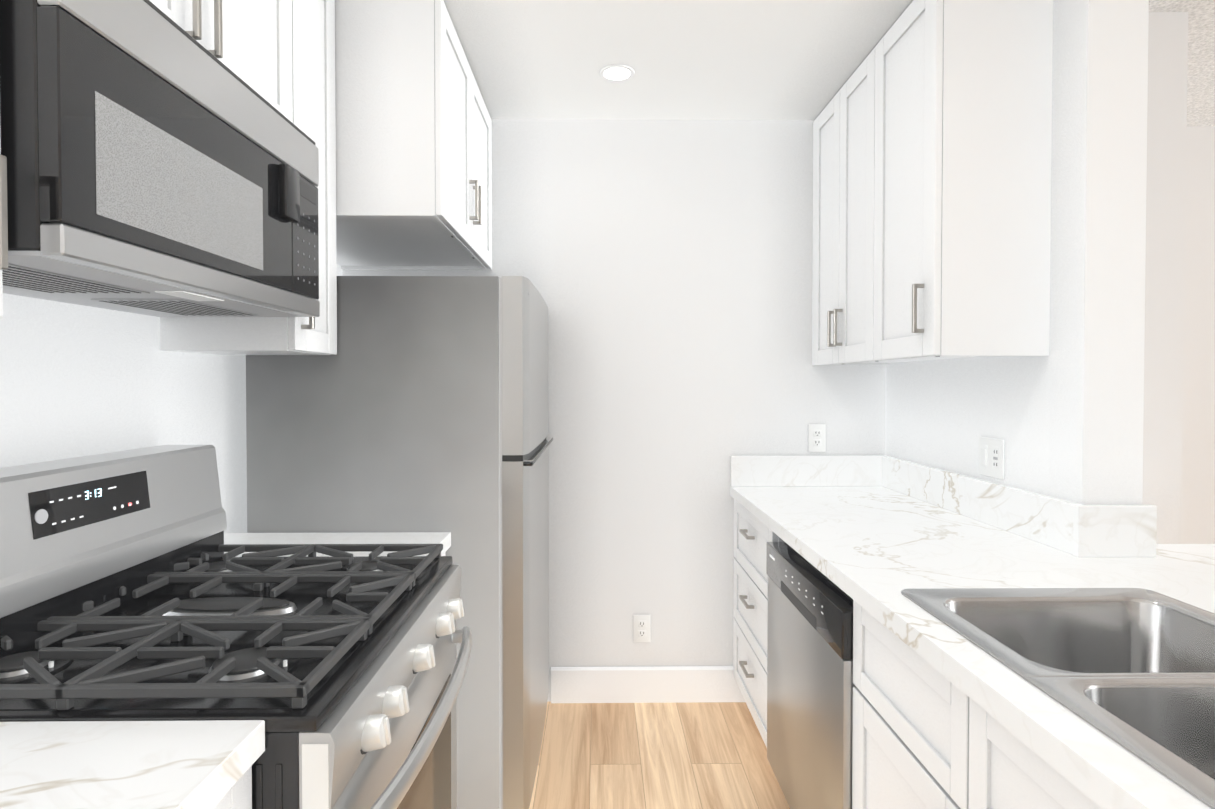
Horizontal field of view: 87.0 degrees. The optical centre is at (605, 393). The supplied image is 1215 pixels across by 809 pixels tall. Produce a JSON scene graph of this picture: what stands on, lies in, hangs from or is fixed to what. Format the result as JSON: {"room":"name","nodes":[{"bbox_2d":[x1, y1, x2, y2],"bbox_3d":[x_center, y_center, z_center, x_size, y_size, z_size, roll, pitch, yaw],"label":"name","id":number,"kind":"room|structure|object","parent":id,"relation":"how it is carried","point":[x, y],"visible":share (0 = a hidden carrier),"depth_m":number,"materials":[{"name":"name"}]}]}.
{"room":"kitchen","nodes":[
{"label":"kitchen","id":0,"kind":"room"},
{"bbox_2d":[0,264,342,532],"bbox_3d":[-1.118,0.123,-0.297,0.120,2.440,5.940,0,1,-1],"label":"wall","id":1,"kind":"structure","parent":0,"point":[76,380],"depth_m":1.39,"materials":[{"name":"paint"}]},
{"bbox_2d":[0,141,7,316],"bbox_3d":[-0.904,-0.599,0.565,0.326,1.018,0.440,0,1,-1],"label":"upper cabinet","id":2,"kind":"object","parent":1,"relation":"attached to","point":[3,221],"visible":1,"depth_m":0.77,"materials":[{"name":"white wood"}]},
{"bbox_2d":[0,0,319,316],"bbox_3d":[-0.868,-0.387,1.169,0.410,0.421,0.744,0,1,-1],"label":"over-the-range microwave","id":3,"kind":"object","parent":1,"relation":"attached to","point":[160,163],"visible":0.96,"depth_m":0.98,"materials":[{"name":"black metal"}]},
{"bbox_2d":[149,0,292,122],"bbox_3d":[-0.896,-0.859,1.163,0.356,0.517,0.757,0,1,-1],"label":"upper cabinet","id":4,"kind":"object","parent":1,"relation":"attached to","point":[248,42],"visible":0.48,"depth_m":1.36,"materials":[{"name":"white wood"}]},
{"bbox_2d":[160,0,336,354],"bbox_3d":[-0.902,-0.616,1.673,0.356,1.018,0.251,0,1,-1],"label":"upper cabinet","id":5,"kind":"object","parent":1,"relation":"attached to","point":[313,67],"visible":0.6,"depth_m":1.65,"materials":[{"name":"white wood"}]},
{"bbox_2d":[335,0,491,269],"bbox_3d":[-0.761,-0.821,2.231,0.651,0.626,0.863,0,1,-1],"label":"upper cabinet","id":6,"kind":"object","parent":1,"relation":"attached to","point":[413,155],"visible":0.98,"depth_m":1.80,"materials":[{"name":"white wood"}]},
{"bbox_2d":[343,119,884,701],"bbox_3d":[0.008,0.077,2.746,2.642,2.440,0.120,0,1,-1],"label":"wall","id":7,"kind":"structure","parent":0,"point":[665,267],"depth_m":2.69,"materials":[{"name":"paint"}]},
{"bbox_2d":[633,615,649,641],"bbox_3d":[0.155,0.988,2.696,0.072,0.116,0.008,0,1,-1],"label":"outlet","id":8,"kind":"object","parent":7,"relation":"attached to","point":[641,628],"visible":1,"depth_m":2.69,"materials":[{"name":"white plastic"}]},
{"bbox_2d":[551,666,744,702],"bbox_3d":[0.200,1.224,2.698,0.855,0.147,0.014,0,1,-1],"label":"baseboard","id":9,"kind":"structure","parent":7,"relation":"attached to","point":[672,684],"depth_m":2.69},
{"bbox_2d":[730,455,877,485],"bbox_3d":[0.841,0.323,2.688,0.630,0.127,0.021,0,1,-1],"label":"backsplash","id":10,"kind":"structure","parent":7,"relation":"attached to","point":[835,470],"depth_m":2.68,"materials":[{"name":"stone"}]},
{"bbox_2d":[808,424,825,451],"bbox_3d":[0.891,0.186,2.693,0.072,0.116,0.008,0,1,-1],"label":"outlet","id":11,"kind":"object","parent":7,"relation":"attached to","point":[816,437],"depth_m":2.69,"materials":[{"name":"white plastic"}]},
{"bbox_2d":[529,702,789,808],"bbox_3d":[1.309,1.355,0.880,5.800,0.060,8.200,0,1,-1],"label":"floor","id":12,"kind":"structure","parent":0,"point":[703,755],"depth_m":2.29,"materials":[{"name":"brown wood"}]},
{"bbox_2d":[213,766,251,808],"bbox_3d":[-0.752,0.891,0.577,0.628,0.876,0.456,0,1,-1],"label":"base cabinet","id":13,"kind":"object","parent":12,"relation":"on","point":[238,795],"visible":0.06,"depth_m":0.74,"materials":[{"name":"white wood"}]},
{"bbox_2d":[0,720,264,808],"bbox_3d":[-0.740,0.439,0.071,0.644,0.040,1.458,0,1,-1],"label":"countertop","id":14,"kind":"structure","parent":13,"relation":"on","point":[126,764],"depth_m":0.72,"materials":[{"name":"stone"}]},
{"bbox_2d":[0,445,471,808],"bbox_3d":[-0.671,0.725,1.186,0.768,1.192,0.760,0,1,-1],"label":"gas range","id":15,"kind":"object","parent":12,"relation":"on","point":[130,590],"visible":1,"depth_m":1.06,"materials":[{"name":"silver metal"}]},
{"bbox_2d":[246,276,552,808],"bbox_3d":[-0.617,0.475,2.245,0.811,1.659,0.843,0,1,-1],"label":"refrigerator","id":16,"kind":"object","parent":12,"relation":"on","point":[417,404],"visible":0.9,"depth_m":1.82,"materials":[{"name":"grey metal"}]},
{"bbox_2d":[733,499,785,746],"bbox_3d":[0.863,0.868,2.403,0.638,0.868,0.605,0,1,-1],"label":"base cabinet","id":17,"kind":"object","parent":12,"relation":"on","point":[751,536],"depth_m":2.38,"materials":[{"name":"white wood"}]},
{"bbox_2d":[730,486,1214,808],"bbox_3d":[1.165,0.433,1.034,1.243,0.040,3.339,0,1,-1],"label":"countertop","id":18,"kind":"structure","parent":17,"relation":"on","point":[874,551],"depth_m":1.44,"materials":[{"name":"stone"}]},
{"bbox_2d":[901,588,1214,808],"bbox_3d":[0.871,0.509,0.913,0.525,0.196,0.842,0,1,-1],"label":"sink","id":19,"kind":"object","parent":18,"relation":"in","point":[1131,670],"visible":0.62,"depth_m":1.19,"materials":[{"name":"silver metal"}]},
{"bbox_2d":[766,542,855,808],"bbox_3d":[0.838,0.878,1.772,0.621,0.867,0.648,0,1,-1],"label":"dishwasher","id":20,"kind":"object","parent":12,"relation":"on","point":[810,684],"visible":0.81,"depth_m":1.69,"materials":[{"name":"grey metal"}]},
{"bbox_2d":[852,600,952,808],"bbox_3d":[0.876,0.886,1.221,0.638,0.868,0.447,0,1,-1],"label":"base cabinet","id":21,"kind":"object","parent":12,"relation":"on","point":[926,735],"depth_m":1.23,"materials":[{"name":"white wood"}]},
{"bbox_2d":[953,684,1100,808],"bbox_3d":[0.882,0.893,0.728,0.638,0.868,0.540,0,1,-1],"label":"base cabinet","id":22,"kind":"object","parent":12,"relation":"on","point":[993,769],"depth_m":0.92,"materials":[{"name":"white wood"}]},
{"bbox_3d":[-0.750,0.874,1.696,0.659,0.877,0.255,0,1,-1],"label":"base cabinet","id":23,"kind":"object","parent":12,"relation":"on","visible":0},
{"bbox_2d":[224,532,450,556],"bbox_3d":[-0.758,0.415,1.689,0.644,0.040,0.256,0,1,-1],"label":"countertop","id":24,"kind":"structure","parent":23,"relation":"on","point":[444,538],"depth_m":1.75,"materials":[{"name":"stone"}]},
{"bbox_2d":[443,0,1214,125],"bbox_3d":[1.459,-1.155,0.843,5.500,0.080,8.200,0,1,-1],"label":"ceiling","id":25,"kind":"structure","parent":0,"point":[724,59],"depth_m":2.13,"materials":[{"name":"paint"}]},
{"bbox_2d":[600,64,634,81],"bbox_3d":[0.042,-1.133,2.268,0.124,0.004,0.124,0,1,-1],"label":"recessed light","id":26,"kind":"object","parent":25,"relation":"in","point":[616,73],"visible":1,"depth_m":2.26,"materials":[{"name":"white plastic"}]},
{"bbox_2d":[885,0,1148,504],"bbox_3d":[1.288,0.122,-0.270,0.151,2.440,5.940,0,1,-1],"label":"wall","id":27,"kind":"structure","parent":0,"point":[1063,420],"depth_m":1.61,"materials":[{"name":"paint"}]},
{"bbox_2d":[812,0,1052,365],"bbox_3d":[1.014,-0.621,2.196,0.341,1.024,0.979,0,1,-1],"label":"upper cabinet","id":28,"kind":"object","parent":27,"relation":"attached to","point":[932,137],"visible":1,"depth_m":1.71,"materials":[{"name":"white wood"}]},
{"bbox_2d":[878,455,1101,556],"bbox_3d":[1.175,0.332,2.141,0.022,0.127,1.122,0,1,-1],"label":"backsplash","id":29,"kind":"structure","parent":27,"relation":"attached to","point":[1075,529],"depth_m":1.87,"materials":[{"name":"stone"}]},
{"bbox_2d":[979,437,1003,478],"bbox_3d":[1.182,0.195,1.966,0.010,0.118,0.118,0,1,-1],"label":"outlet","id":30,"kind":"object","parent":27,"relation":"attached to","point":[991,457],"visible":1,"depth_m":1.96,"materials":[{"name":"white plastic"}]},
{"bbox_2d":[1142,12,1197,543],"bbox_3d":[1.657,0.083,2.325,0.130,2.440,0.820,0,1,-1],"label":"wall","id":31,"kind":"structure","parent":0,"point":[1179,429],"depth_m":1.91,"materials":[{"name":"beige paint"}]},
{"bbox_2d":[1194,126,1214,543],"bbox_3d":[2.695,0.076,2.816,2.730,2.440,0.120,0,1,-1],"label":"wall","id":32,"kind":"structure","parent":0,"point":[1204,391],"depth_m":2.75,"materials":[{"name":"beige paint"}]}
]}

